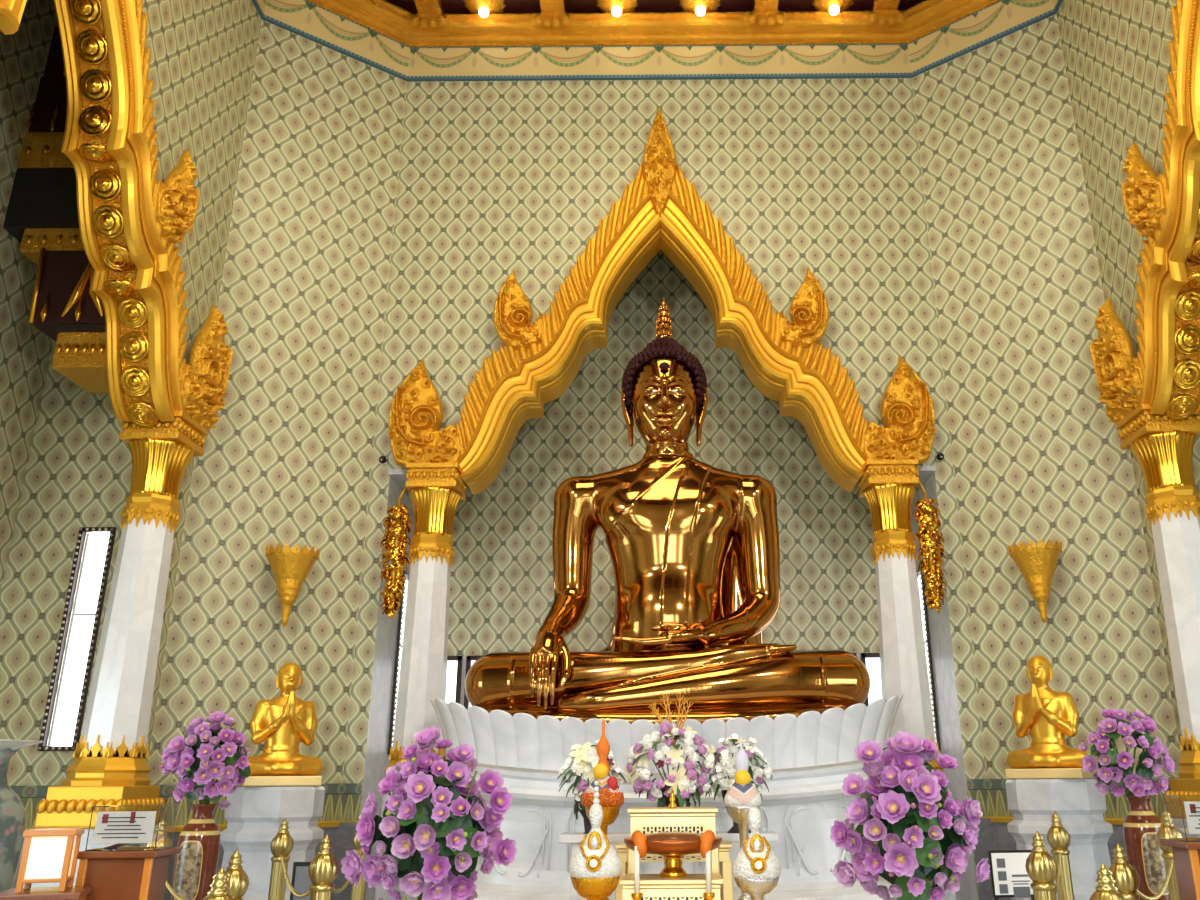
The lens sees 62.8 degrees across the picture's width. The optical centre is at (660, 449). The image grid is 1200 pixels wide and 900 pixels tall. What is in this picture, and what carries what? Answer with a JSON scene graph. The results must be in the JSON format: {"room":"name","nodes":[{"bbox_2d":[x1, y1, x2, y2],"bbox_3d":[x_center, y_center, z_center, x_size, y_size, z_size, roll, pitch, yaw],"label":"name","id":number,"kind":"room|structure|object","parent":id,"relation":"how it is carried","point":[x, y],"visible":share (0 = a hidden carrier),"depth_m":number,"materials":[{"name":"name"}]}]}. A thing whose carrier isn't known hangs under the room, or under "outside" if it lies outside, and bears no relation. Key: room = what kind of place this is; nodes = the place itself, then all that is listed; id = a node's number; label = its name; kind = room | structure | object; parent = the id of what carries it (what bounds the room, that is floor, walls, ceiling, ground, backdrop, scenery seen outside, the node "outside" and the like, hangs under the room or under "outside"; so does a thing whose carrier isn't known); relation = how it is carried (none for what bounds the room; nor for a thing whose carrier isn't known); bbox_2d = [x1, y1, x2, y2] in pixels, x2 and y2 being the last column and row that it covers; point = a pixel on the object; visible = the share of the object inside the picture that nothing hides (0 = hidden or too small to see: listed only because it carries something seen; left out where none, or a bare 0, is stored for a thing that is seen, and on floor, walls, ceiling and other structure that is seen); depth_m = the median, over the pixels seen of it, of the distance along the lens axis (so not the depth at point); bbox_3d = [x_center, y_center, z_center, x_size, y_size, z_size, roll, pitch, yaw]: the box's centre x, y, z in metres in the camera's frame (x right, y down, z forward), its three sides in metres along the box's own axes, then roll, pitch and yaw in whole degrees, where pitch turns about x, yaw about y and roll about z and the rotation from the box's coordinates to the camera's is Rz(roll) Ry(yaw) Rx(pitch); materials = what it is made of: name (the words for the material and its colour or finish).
{"room":"house of worship","nodes":[
{"label":"house of worship","id":0,"kind":"room"},
{"bbox_2d":[0,0,57,590],"bbox_3d":[-5.436,-0.823,5.886,0.080,8.600,5.440,0,-19,0],"label":"wall","id":1,"kind":"structure","parent":0,"point":[25,350],"depth_m":8.21,"materials":[{"name":"paper"}]},
{"bbox_2d":[3,26,108,392],"bbox_3d":[-4.936,-2.149,8.412,1.403,3.343,0.610,0,-19,0],"label":"canopy","id":2,"kind":"object","parent":1,"relation":"attached to","point":[42,212],"visible":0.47,"depth_m":8.02,"materials":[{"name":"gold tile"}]},
{"bbox_2d":[0,340,131,785],"bbox_3d":[-4.825,0.025,8.405,1.330,8.600,0.080,0,-19,0],"label":"wall","id":3,"kind":"structure","parent":0,"point":[60,464],"depth_m":8.12,"materials":[{"name":"paper"}]},
{"bbox_2d":[9,785,61,829],"bbox_3d":[-4.691,2.717,7.440,1.340,0.320,0.001,0,-19,0],"label":"trim","id":4,"kind":"structure","parent":3,"relation":"attached to","point":[30,796],"depth_m":7.46,"materials":[{"name":"green paint"}]},
{"bbox_2d":[37,527,116,750],"bbox_3d":[-4.670,1.495,7.886,0.295,1.775,0.121,0,-19,0],"label":"window","id":5,"kind":"structure","parent":3,"relation":"in","point":[70,703],"depth_m":7.89,"materials":[{"name":"white glass"}]},
{"bbox_2d":[143,0,261,762],"bbox_3d":[-4.113,-1.825,4.743,0.120,9.750,8.300,0,-19,0],"label":"wall","id":6,"kind":"structure","parent":0,"point":[203,52],"depth_m":8.64,"materials":[{"name":"paper"}]},
{"bbox_2d":[0,0,232,429],"bbox_3d":[-3.968,-2.768,6.540,0.562,4.196,5.220,0,-19,0],"label":"arch","id":7,"kind":"object","parent":6,"relation":"attached to","point":[131,221],"visible":1,"depth_m":7.29,"materials":[{"name":"gold metal"}]},
{"bbox_2d":[306,0,1000,47],"bbox_3d":[-0.034,-6.297,6.245,8.100,0.270,10.200,0,-19,0],"label":"trim","id":8,"kind":"structure","parent":6,"relation":"attached to","point":[382,17],"depth_m":10.90,"materials":[{"name":"gold tile"}]},
{"bbox_2d":[252,0,1062,81],"bbox_3d":[-0.032,-5.975,6.136,8.060,0.450,10.160,0,-19,0],"label":"trim","id":9,"kind":"structure","parent":6,"relation":"attached to","point":[303,16],"depth_m":10.91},
{"bbox_2d":[147,20,406,784],"bbox_3d":[-3.454,-0.333,9.170,1.570,9.750,0.120,13,-23,-35],"label":"wall","id":10,"kind":"structure","parent":0,"point":[288,457],"depth_m":9.16,"materials":[{"name":"paper"}]},
{"bbox_2d":[265,543,320,626],"bbox_3d":[-3.213,1.184,8.457,0.458,0.680,0.460,13,-23,-35],"label":"lamp","id":11,"kind":"object","parent":10,"relation":"attached to","point":[290,568],"visible":1,"depth_m":8.37,"materials":[{"name":"gold metal"}]},
{"bbox_2d":[365,479,413,899],"bbox_3d":[-2.646,0.597,10.144,0.080,8.600,1.350,0,-19,0],"label":"wall","id":12,"kind":"structure","parent":0,"point":[378,757],"depth_m":9.17,"materials":[{"name":"stone"}]},
{"bbox_2d":[384,0,924,13],"bbox_3d":[-0.035,-6.521,6.316,8.505,0.100,10.608,0,-19,0],"label":"ceiling","id":13,"kind":"structure","parent":0,"point":[448,6],"depth_m":10.88,"materials":[{"name":"red paint"}]},
{"bbox_2d":[414,0,443,13],"bbox_3d":[-2.569,-6.412,6.290,0.260,0.110,9.900,0,-19,0],"label":"ceiling beam","id":14,"kind":"structure","parent":13,"relation":"attached to","point":[423,6],"depth_m":10.73,"materials":[{"name":"gold tile"}]},
{"bbox_2d":[407,13,453,28],"bbox_3d":[-2.557,-4.739,10.839,0.520,0.226,0.190,0,-19,0],"label":"carved ornament","id":15,"kind":"object","parent":14,"relation":"attached to","point":[423,20],"depth_m":10.77,"materials":[{"name":"gold tile"}]},
{"bbox_2d":[462,0,506,17],"bbox_3d":[-1.949,-4.847,10.784,0.483,0.185,0.483,0,-19,0],"label":"ceiling lamp","id":16,"kind":"object","parent":13,"relation":"attached to","point":[483,8],"visible":0.98,"depth_m":10.76,"materials":[{"name":"gold tile"}]},
{"bbox_2d":[539,0,564,11],"bbox_3d":[-1.207,-6.421,6.290,0.260,0.110,9.900,0,-19,0],"label":"ceiling beam","id":17,"kind":"structure","parent":13,"relation":"attached to","point":[545,5],"depth_m":10.74,"materials":[{"name":"gold tile"}]},
{"bbox_2d":[530,12,576,27],"bbox_3d":[-1.196,-4.749,10.839,0.520,0.226,0.190,0,-19,0],"label":"carved ornament","id":18,"kind":"object","parent":17,"relation":"attached to","point":[547,19],"depth_m":10.77,"materials":[{"name":"gold tile"}]},
{"bbox_2d":[753,0,778,10],"bbox_3d":[1.148,-6.438,6.290,0.260,0.110,9.900,0,-19,0],"label":"ceiling beam","id":19,"kind":"structure","parent":13,"relation":"attached to","point":[758,4],"depth_m":10.74,"materials":[{"name":"gold tile"}]},
{"bbox_2d":[742,10,788,25],"bbox_3d":[1.159,-4.765,10.839,0.520,0.226,0.190,0,-19,0],"label":"carved ornament","id":20,"kind":"object","parent":19,"relation":"attached to","point":[757,17],"depth_m":10.77,"materials":[{"name":"gold tile"}]},
{"bbox_2d":[872,0,899,10],"bbox_3d":[2.473,-6.447,6.290,0.260,0.110,9.900,0,-19,0],"label":"ceiling beam","id":21,"kind":"structure","parent":13,"relation":"attached to","point":[878,4],"depth_m":10.76,"materials":[{"name":"gold tile"}]},
{"bbox_2d":[862,9,907,25],"bbox_3d":[2.485,-4.774,10.839,0.520,0.226,0.190,0,-19,0],"label":"carved ornament","id":22,"kind":"object","parent":21,"relation":"attached to","point":[882,17],"depth_m":10.77,"materials":[{"name":"gold tile"}]},
{"bbox_2d":[446,654,863,760],"bbox_3d":[0.035,3.533,9.921,5.440,2.860,0.120,0,-19,0],"label":"pier","id":23,"kind":"object","parent":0,"point":[858,655],"visible":0.09,"depth_m":10.24,"materials":[{"name":"white stone"}]},
{"bbox_2d":[445,656,462,752],"bbox_3d":[-2.292,2.652,10.172,0.415,1.005,0.090,0,-19,0],"label":"window","id":24,"kind":"structure","parent":23,"relation":"attached to","point":[454,663],"depth_m":10.26,"materials":[{"name":"white glass"}]},
{"bbox_2d":[860,653,881,706],"bbox_3d":[2.308,2.620,10.172,0.415,1.005,0.090,0,-19,0],"label":"window","id":25,"kind":"structure","parent":23,"relation":"attached to","point":[871,661],"depth_m":10.28,"materials":[{"name":"white glass"}]},
{"bbox_2d":[447,250,879,655],"bbox_3d":[0.006,-0.541,11.298,5.440,5.740,0.120,0,-19,0],"label":"wall","id":26,"kind":"structure","parent":0,"point":[502,587],"depth_m":10.85,"materials":[{"name":"paper"}]},
{"bbox_2d":[343,78,985,899],"bbox_3d":[0.009,-0.202,9.632,5.600,9.750,0.120,0,-19,0],"label":"wall","id":27,"kind":"structure","parent":0,"point":[824,176],"depth_m":10.33,"materials":[{"name":"paper"}]},
{"bbox_2d":[332,823,356,899],"bbox_3d":[-2.676,3.804,8.200,0.175,1.280,0.001,0,-19,0],"label":"baseboard","id":28,"kind":"structure","parent":27,"relation":"attached to","point":[346,831],"depth_m":8.33,"materials":[{"name":"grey stone"}]},
{"bbox_2d":[339,783,361,822],"bbox_3d":[-2.681,3.048,8.464,0.175,0.320,0.001,0,-19,0],"label":"trim","id":29,"kind":"structure","parent":27,"relation":"attached to","point":[351,792],"depth_m":8.46,"materials":[{"name":"green paint"}]},
{"bbox_2d":[163,822,1126,899],"bbox_3d":[0.035,3.651,7.757,8.100,1.250,0.965,0,-19,0],"label":"baseboard","id":30,"kind":"structure","parent":27,"relation":"attached to","point":[1002,839],"depth_m":8.22,"materials":[{"name":"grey stone"}]},
{"bbox_2d":[149,778,1170,826],"bbox_3d":[0.030,2.878,8.016,8.076,0.320,0.944,0,-19,0],"label":"trim","id":31,"kind":"structure","parent":27,"relation":"attached to","point":[1118,808],"depth_m":7.89,"materials":[{"name":"green paint"}]},
{"bbox_2d":[967,779,989,817],"bbox_3d":[2.744,3.010,8.464,0.175,0.320,0.001,0,-19,0],"label":"trim","id":32,"kind":"structure","parent":27,"relation":"attached to","point":[977,788],"depth_m":8.48,"materials":[{"name":"green paint"}]},
{"bbox_2d":[974,818,993,899],"bbox_3d":[2.749,3.766,8.200,0.175,1.280,0.001,0,-19,0],"label":"baseboard","id":33,"kind":"structure","parent":27,"relation":"attached to","point":[985,840],"depth_m":8.33,"materials":[{"name":"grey stone"}]},
{"bbox_2d":[911,476,973,899],"bbox_3d":[2.674,0.560,10.144,0.080,8.600,1.350,0,-19,0],"label":"wall","id":34,"kind":"structure","parent":0,"point":[938,637],"depth_m":9.15,"materials":[{"name":"stone"}]},
{"bbox_2d":[911,14,1180,778],"bbox_3d":[3.469,-0.382,9.170,1.570,9.750,0.120,-14,-23,35],"label":"wall","id":35,"kind":"structure","parent":0,"point":[1035,451],"depth_m":9.16,"materials":[{"name":"paper"}]},
{"bbox_2d":[1007,539,1061,622],"bbox_3d":[3.262,1.148,8.444,0.458,0.680,0.460,-14,-23,35],"label":"lamp","id":36,"kind":"object","parent":35,"relation":"attached to","point":[1037,564],"visible":1,"depth_m":8.36,"materials":[{"name":"gold metal"}]},
{"bbox_2d":[1056,0,1182,755],"bbox_3d":[4.107,-1.883,4.743,0.120,9.750,8.300,0,-19,0],"label":"wall","id":37,"kind":"structure","parent":0,"point":[1116,55],"depth_m":8.64,"materials":[{"name":"paper"}]},
{"bbox_2d":[1090,0,1199,423],"bbox_3d":[3.949,-2.823,6.540,0.562,4.196,5.220,0,-19,0],"label":"arch","id":38,"kind":"object","parent":37,"relation":"attached to","point":[1164,208],"visible":1,"depth_m":7.48,"materials":[{"name":"gold metal"}]},
{"bbox_3d":[-2.623,3.830,9.183,0.080,1.860,0.400,0,-19,0],"label":"wall","id":39,"kind":"structure","parent":0,"visible":0},
{"bbox_2d":[388,570,409,754],"bbox_3d":[-2.615,2.115,9.763,0.121,1.775,0.415,0,-19,0],"label":"window","id":40,"kind":"structure","parent":39,"relation":"in","point":[402,613],"depth_m":9.66,"materials":[{"name":"white glass"}]},
{"bbox_3d":[2.697,3.792,9.183,0.080,1.860,0.400,0,-19,0],"label":"wall","id":41,"kind":"structure","parent":0,"visible":0},
{"bbox_2d":[916,566,940,750],"bbox_3d":[2.664,2.078,9.763,0.121,1.775,0.415,0,-19,0],"label":"window","id":42,"kind":"structure","parent":41,"relation":"in","point":[923,605],"depth_m":9.67,"materials":[{"name":"white glass"}]},
{"bbox_3d":[0.030,2.844,3.261,11.800,0.100,14.500,0,-19,0],"label":"floor","id":43,"kind":"structure","parent":0,"visible":0},
{"bbox_2d":[0,886,92,899],"bbox_3d":[-2.710,2.489,4.127,0.340,1.164,0.340,6,-20,-19],"label":"side table","id":44,"kind":"object","parent":43,"relation":"on","point":[76,892],"visible":1,"depth_m":4.21,"materials":[{"name":"brown wood"}]},
{"bbox_2d":[15,828,84,892],"bbox_3d":[-2.715,1.818,4.353,0.205,0.251,0.205,6,-20,-19],"label":"paper lantern","id":45,"kind":"object","parent":44,"relation":"on","point":[49,855],"visible":1,"depth_m":4.29,"materials":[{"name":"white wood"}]},
{"bbox_2d":[23,410,208,887],"bbox_3d":[-3.987,1.843,7.229,0.640,4.390,0.640,0,-19,0],"label":"marble column","id":46,"kind":"structure","parent":43,"relation":"on","point":[109,766],"depth_m":7.23,"materials":[{"name":"white stone"}]},
{"bbox_2d":[75,847,180,899],"bbox_3d":[-2.515,2.514,4.434,0.369,1.310,0.300,1,-19,-4],"label":"wooden podium","id":47,"kind":"object","parent":43,"relation":"on","point":[136,874],"visible":0.93,"depth_m":4.50,"materials":[{"name":"brown wood"}]},
{"bbox_2d":[85,804,178,850],"bbox_3d":[-2.520,1.799,4.676,0.319,0.196,0.210,1,-19,-4],"label":"box","id":48,"kind":"object","parent":47,"relation":"on","point":[111,827],"visible":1,"depth_m":4.59,"materials":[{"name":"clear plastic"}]},
{"bbox_2d":[203,867,233,899],"bbox_3d":[-1.565,2.116,3.292,0.320,1.320,0.320,0,-19,0],"label":"brass post","id":49,"kind":"object","parent":43,"relation":"on","point":[219,891],"visible":1,"depth_m":3.46,"materials":[{"name":"metal"}]},
{"bbox_2d":[225,849,248,899],"bbox_3d":[-2.028,2.531,4.487,0.320,1.306,0.320,0,-19,0],"label":"brass post","id":50,"kind":"object","parent":43,"relation":"on","point":[238,880],"visible":0.77,"depth_m":4.63,"materials":[{"name":"gold metal"}]},
{"bbox_2d":[220,786,324,899],"bbox_3d":[-2.847,3.253,7.035,0.792,1.580,0.673,0,-19,0],"label":"pedestal","id":51,"kind":"object","parent":43,"relation":"on","point":[254,816],"visible":0.73,"depth_m":7.00,"materials":[{"name":"grey stone"}]},
{"bbox_2d":[236,663,323,785],"bbox_3d":[-2.837,2.060,7.401,0.615,0.904,0.420,10,-21,-27],"label":"statue","id":52,"kind":"object","parent":51,"relation":"on","point":[284,721],"visible":0.95,"depth_m":7.31,"materials":[{"name":"gold metal"}]},
{"bbox_2d":[268,818,293,899],"bbox_3d":[-2.476,3.084,6.242,0.320,1.387,0.320,0,-19,0],"label":"brass post","id":53,"kind":"object","parent":43,"relation":"on","point":[282,844],"visible":0.99,"depth_m":6.34,"materials":[{"name":"gold metal"}]},
{"bbox_2d":[290,862,311,899],"bbox_3d":[-2.189,3.110,5.936,0.200,1.138,0.042,-2,-19,5],"label":"notice board","id":54,"kind":"object","parent":43,"relation":"on","point":[301,882],"visible":0.51,"depth_m":6.07,"materials":[{"name":"black paint"}]},
{"bbox_2d":[308,834,338,899],"bbox_3d":[-1.659,2.557,4.662,0.320,1.362,0.320,0,-19,0],"label":"brass post","id":55,"kind":"object","parent":43,"relation":"on","point":[323,869],"visible":1,"depth_m":4.78,"materials":[{"name":"gold metal"}]},
{"bbox_2d":[374,462,466,899],"bbox_3d":[-2.089,2.269,8.527,0.528,4.390,0.528,0,-19,0],"label":"marble column","id":56,"kind":"structure","parent":43,"relation":"on","point":[436,490],"depth_m":8.69,"materials":[{"name":"white stone"}]},
{"bbox_2d":[379,486,410,619],"bbox_3d":[-2.408,0.909,8.887,0.249,1.250,0.244,-17,-25,40],"label":"garland","id":57,"kind":"object","parent":56,"relation":"hanging from","point":[393,576],"visible":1,"depth_m":8.84,"materials":[{"name":"gold metal"}]},
{"bbox_2d":[388,107,934,494],"bbox_3d":[-0.002,-1.646,9.992,5.220,4.163,0.702,0,-19,0],"label":"arch","id":58,"kind":"object","parent":56,"relation":"on","point":[659,209],"visible":1,"depth_m":9.59,"materials":[{"name":"gold metal"}]},
{"bbox_2d":[429,694,903,899],"bbox_3d":[0.051,3.066,7.567,3.722,2.237,2.284,0,-19,0],"label":"pedestal","id":59,"kind":"object","parent":43,"relation":"on","point":[809,756],"visible":0.62,"depth_m":6.93,"materials":[{"name":"white stone"}]},
{"bbox_2d":[465,296,869,724],"bbox_3d":[0.043,0.421,8.545,3.260,4.015,1.394,0,-19,0],"label":"statue","id":60,"kind":"object","parent":59,"relation":"on","point":[692,544],"visible":0.98,"depth_m":8.06,"materials":[{"name":"gold metal"}]},
{"bbox_2d":[558,831,777,899],"bbox_3d":[0.050,3.022,5.963,1.350,1.293,0.320,0,-19,0],"label":"console table","id":61,"kind":"object","parent":43,"relation":"on","point":[575,838],"visible":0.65,"depth_m":6.01,"materials":[{"name":"white stone"}]},
{"bbox_2d":[557,739,626,833],"bbox_3d":[-0.433,2.139,6.160,0.420,0.629,0.292,6,-20,-18],"label":"flower arrangement","id":62,"kind":"object","parent":61,"relation":"on","point":[586,754],"visible":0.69,"depth_m":6.14,"materials":[{"name":"white plant"}]},
{"bbox_2d":[574,796,591,833],"bbox_3d":[-0.436,2.316,6.139,0.220,0.280,0.220,0,-19,0],"label":"bowl","id":63,"kind":"object","parent":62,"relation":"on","point":[578,807],"depth_m":6.10,"materials":[{"name":"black paint"}]},
{"bbox_2d":[623,693,721,806],"bbox_3d":[0.068,1.968,6.200,0.633,0.846,0.368,0,-19,0],"label":"flower arrangement","id":64,"kind":"object","parent":61,"relation":"on","point":[683,784],"visible":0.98,"depth_m":6.14,"materials":[{"name":"white plant"}]},
{"bbox_2d":[705,733,772,832],"bbox_3d":[0.492,2.111,6.154,0.431,0.605,0.312,0,-19,0],"label":"flower arrangement","id":65,"kind":"object","parent":61,"relation":"on","point":[726,765],"visible":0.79,"depth_m":6.15,"materials":[{"name":"white plant"}]},
{"bbox_2d":[721,790,750,832],"bbox_3d":[0.491,2.281,6.149,0.220,0.280,0.220,0,-19,0],"label":"bowl","id":66,"kind":"object","parent":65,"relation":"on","point":[735,828],"depth_m":6.10,"materials":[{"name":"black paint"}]},
{"bbox_2d":[858,459,956,899],"bbox_3d":[2.141,2.239,8.527,0.528,4.390,0.528,0,-19,0],"label":"marble column","id":67,"kind":"structure","parent":43,"relation":"on","point":[887,486],"depth_m":8.71,"materials":[{"name":"white stone"}]},
{"bbox_2d":[912,480,946,612],"bbox_3d":[2.450,0.855,8.893,0.249,1.252,0.244,-17,-25,40],"label":"garland","id":68,"kind":"object","parent":67,"relation":"hanging from","point":[933,553],"visible":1,"depth_m":8.85,"materials":[{"name":"gold metal"}]},
{"bbox_2d":[987,850,1033,899],"bbox_3d":[2.087,2.955,5.659,0.280,1.198,0.046,1,-19,-5],"label":"notice board","id":69,"kind":"object","parent":43,"relation":"on","point":[1009,877],"visible":0.75,"depth_m":5.79,"materials":[{"name":"white paper"}]},
{"bbox_2d":[1025,831,1057,899],"bbox_3d":[1.813,2.478,4.496,0.320,1.361,0.320,0,-19,0],"label":"brass post","id":70,"kind":"object","parent":43,"relation":"on","point":[1041,867],"visible":1,"depth_m":4.61,"materials":[{"name":"gold metal"}]},
{"bbox_2d":[1005,779,1112,899],"bbox_3d":[2.922,3.205,7.038,0.792,1.595,0.673,0,-19,0],"label":"pedestal","id":71,"kind":"object","parent":43,"relation":"on","point":[1080,806],"visible":0.7,"depth_m":7.00,"materials":[{"name":"grey stone"}]},
{"bbox_2d":[1005,655,1095,778],"bbox_3d":[2.891,2.007,7.409,0.615,0.904,0.420,-13,-23,33],"label":"statue","id":72,"kind":"object","parent":71,"relation":"on","point":[1049,714],"visible":0.98,"depth_m":7.31,"materials":[{"name":"gold metal"}]},
{"bbox_2d":[1047,811,1073,899],"bbox_3d":[2.605,3.044,6.244,0.320,1.397,0.320,0,-19,0],"label":"brass post","id":73,"kind":"object","parent":43,"relation":"on","point":[1058,838],"visible":0.99,"depth_m":6.35,"materials":[{"name":"gold metal"}]},
{"bbox_2d":[1089,863,1126,899],"bbox_3d":[1.583,2.097,3.291,0.320,1.313,0.320,0,-19,0],"label":"brass post","id":74,"kind":"object","parent":43,"relation":"on","point":[1105,890],"visible":1,"depth_m":3.46,"materials":[{"name":"metal"}]},
{"bbox_2d":[1108,843,1139,899],"bbox_3d":[2.194,2.502,4.487,0.320,1.305,0.320,0,-19,0],"label":"brass post","id":75,"kind":"object","parent":43,"relation":"on","point":[1127,879],"visible":0.84,"depth_m":4.60,"materials":[{"name":"gold metal"}]},
{"bbox_2d":[1116,404,1199,794],"bbox_3d":[4.033,1.787,7.229,0.640,4.390,0.640,0,-19,0],"label":"marble column","id":76,"kind":"structure","parent":43,"relation":"on","point":[1162,446],"depth_m":7.48,"materials":[{"name":"white stone"}]},
{"bbox_2d":[1156,809,1179,899],"bbox_3d":[2.934,2.760,5.466,0.320,1.433,0.320,0,-19,0],"label":"brass post","id":77,"kind":"object","parent":43,"relation":"on","point":[1162,833],"visible":0.48,"depth_m":5.59,"materials":[{"name":"metal"}]},
{"bbox_2d":[1160,839,1199,899],"bbox_3d":[2.596,2.475,4.435,0.329,1.317,0.300,-2,-19,4],"label":"wooden podium","id":78,"kind":"object","parent":43,"relation":"on","point":[1186,855],"visible":0.98,"depth_m":4.58,"materials":[{"name":"brown wood"}]},
{"bbox_2d":[1161,795,1199,841],"bbox_3d":[2.591,1.755,4.679,0.279,0.201,0.210,-2,-19,4],"label":"box","id":79,"kind":"object","parent":78,"relation":"on","point":[1182,812],"visible":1,"depth_m":4.62,"materials":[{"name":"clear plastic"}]},
{"bbox_3d":[0.072,2.941,5.149,1.900,0.925,1.200,0,-19,0],"label":"table","id":80,"kind":"object","parent":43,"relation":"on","visible":0},
{"bbox_2d":[568,781,621,899],"bbox_3d":[-0.335,2.051,5.021,0.274,0.675,0.289,0,-19,0],"label":"offering","id":81,"kind":"object","parent":80,"relation":"on","point":[595,868],"visible":1,"depth_m":4.92,"materials":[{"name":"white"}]},
{"bbox_2d":[570,876,619,899],"bbox_3d":[-0.334,2.269,4.955,0.244,0.218,0.244,5,-19,-16],"label":"footed bowl","id":82,"kind":"object","parent":81,"relation":"on","point":[588,887],"depth_m":4.89,"materials":[{"name":"gold metal"}]},
{"bbox_2d":[581,719,623,899],"bbox_3d":[-0.342,2.103,5.727,0.251,1.027,0.251,0,-19,0],"label":"offering","id":83,"kind":"object","parent":80,"relation":"on","point":[611,798],"visible":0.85,"depth_m":5.70,"materials":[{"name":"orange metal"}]},
{"bbox_2d":[585,806,619,899],"bbox_3d":[-0.340,2.331,5.652,0.207,0.547,0.207,-6,-19,16],"label":"footed bowl","id":84,"kind":"object","parent":83,"relation":"on","point":[610,813],"depth_m":5.67,"materials":[{"name":"white ceramic"}]},
{"bbox_2d":[619,874,723,899],"bbox_3d":[0.053,2.336,5.122,0.536,0.196,0.340,0,-19,0],"label":"altar table","id":85,"kind":"object","parent":80,"relation":"on","point":[652,886],"visible":0.91,"depth_m":4.99,"materials":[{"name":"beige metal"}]},
{"bbox_2d":[624,830,721,877],"bbox_3d":[0.065,2.139,5.209,0.524,0.234,0.524,0,-19,0],"label":"tray","id":86,"kind":"object","parent":85,"relation":"on","point":[672,846],"visible":0.99,"depth_m":5.05,"materials":[{"name":"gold metal"}]},
{"bbox_2d":[627,807,718,873],"bbox_3d":[0.068,2.307,5.554,0.512,0.526,0.340,0,-19,0],"label":"altar table","id":87,"kind":"object","parent":80,"relation":"on","point":[646,820],"visible":0.68,"depth_m":5.47,"materials":[{"name":"beige wood"}]},
{"bbox_2d":[615,841,734,899],"bbox_3d":[0.075,2.480,5.755,0.756,0.325,0.308,0,-19,0],"label":"altar table","id":88,"kind":"object","parent":80,"relation":"on","point":[726,890],"visible":0.54,"depth_m":5.65,"materials":[{"name":"beige wood"}]},
{"bbox_2d":[724,737,761,899],"bbox_3d":[0.481,2.150,5.711,0.220,0.919,0.220,0,-19,0],"label":"offering","id":89,"kind":"object","parent":80,"relation":"on","point":[742,795],"visible":0.91,"depth_m":5.68,"materials":[{"name":"silver metal"}]},
{"bbox_2d":[726,806,759,899],"bbox_3d":[0.482,2.331,5.650,0.196,0.536,0.196,-6,-19,16],"label":"footed bowl","id":90,"kind":"object","parent":89,"relation":"on","point":[739,814],"depth_m":5.66,"materials":[{"name":"ceramic"}]},
{"bbox_2d":[732,807,780,899],"bbox_3d":[0.487,2.110,4.999,0.248,0.538,0.264,0,-19,0],"label":"offering","id":91,"kind":"object","parent":80,"relation":"on","point":[756,870],"visible":1,"depth_m":4.93,"materials":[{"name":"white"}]},
{"bbox_2d":[734,877,778,899],"bbox_3d":[0.488,2.268,4.953,0.221,0.208,0.221,5,-19,-16],"label":"footed bowl","id":92,"kind":"object","parent":91,"relation":"on","point":[757,887],"depth_m":4.90,"materials":[{"name":"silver metal"}]},
{"bbox_3d":[-2.933,3.365,5.942,0.300,0.669,0.300,0,-19,0],"label":"stand","id":93,"kind":"object","parent":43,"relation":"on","visible":0},
{"bbox_2d":[171,804,220,899],"bbox_3d":[-2.938,2.665,6.179,0.256,0.810,0.256,0,-19,0],"label":"vase","id":94,"kind":"object","parent":93,"relation":"on","point":[195,867],"visible":0.96,"depth_m":6.12,"materials":[{"name":"brown ceramic"}]},
{"bbox_2d":[160,709,250,809],"bbox_3d":[-2.954,1.992,6.327,0.566,0.629,0.358,0,-19,0],"label":"bouquet","id":95,"kind":"object","parent":94,"relation":"in","point":[215,751],"visible":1,"depth_m":6.27,"materials":[{"name":"purple plant"}]},
{"bbox_3d":[3.084,3.319,5.943,0.300,0.678,0.300,0,-19,0],"label":"stand","id":96,"kind":"object","parent":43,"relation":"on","visible":0},
{"bbox_2d":[1123,796,1169,899],"bbox_3d":[3.079,2.614,6.181,0.256,0.810,0.256,0,-19,0],"label":"vase","id":97,"kind":"object","parent":96,"relation":"on","point":[1141,825],"visible":0.84,"depth_m":6.13,"materials":[{"name":"brown ceramic"}]},
{"bbox_2d":[1078,701,1174,796],"bbox_3d":[3.014,1.930,6.347,0.562,0.601,0.345,1,-19,-3],"label":"bouquet","id":98,"kind":"object","parent":97,"relation":"in","point":[1112,765],"visible":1,"depth_m":6.29,"materials":[{"name":"purple plant"}]},
{"bbox_3d":[-3.391,2.886,4.521,0.500,0.672,0.500,0,-19,0],"label":"stand","id":99,"kind":"object","parent":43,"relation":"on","visible":0},
{"bbox_2d":[0,740,42,891],"bbox_3d":[-3.392,2.026,4.812,0.441,1.145,0.446,0,-19,0],"label":"vase","id":100,"kind":"object","parent":99,"relation":"on","point":[12,810],"visible":1,"depth_m":4.85,"materials":[{"name":"green ceramic"}]},
{"bbox_3d":[-1.197,2.810,4.901,0.300,1.030,0.300,0,-19,0],"label":"vase","id":101,"kind":"object","parent":43,"relation":"on","visible":0},
{"bbox_2d":[341,726,516,899],"bbox_3d":[-1.191,1.937,5.068,0.901,0.985,0.441,-1,-19,2],"label":"bouquet","id":102,"kind":"object","parent":101,"relation":"in","point":[435,825],"visible":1,"depth_m":5.02,"materials":[{"name":"purple plant"}]},
{"bbox_3d":[1.302,2.800,4.898,0.300,1.014,0.300,0,-19,0],"label":"vase","id":103,"kind":"object","parent":43,"relation":"on","visible":0},
{"bbox_2d":[830,730,989,899],"bbox_3d":[1.271,1.948,5.066,0.813,0.962,0.432,0,-19,0],"label":"bouquet","id":104,"kind":"object","parent":103,"relation":"in","point":[910,834],"visible":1,"depth_m":5.02,"materials":[{"name":"purple plant"}]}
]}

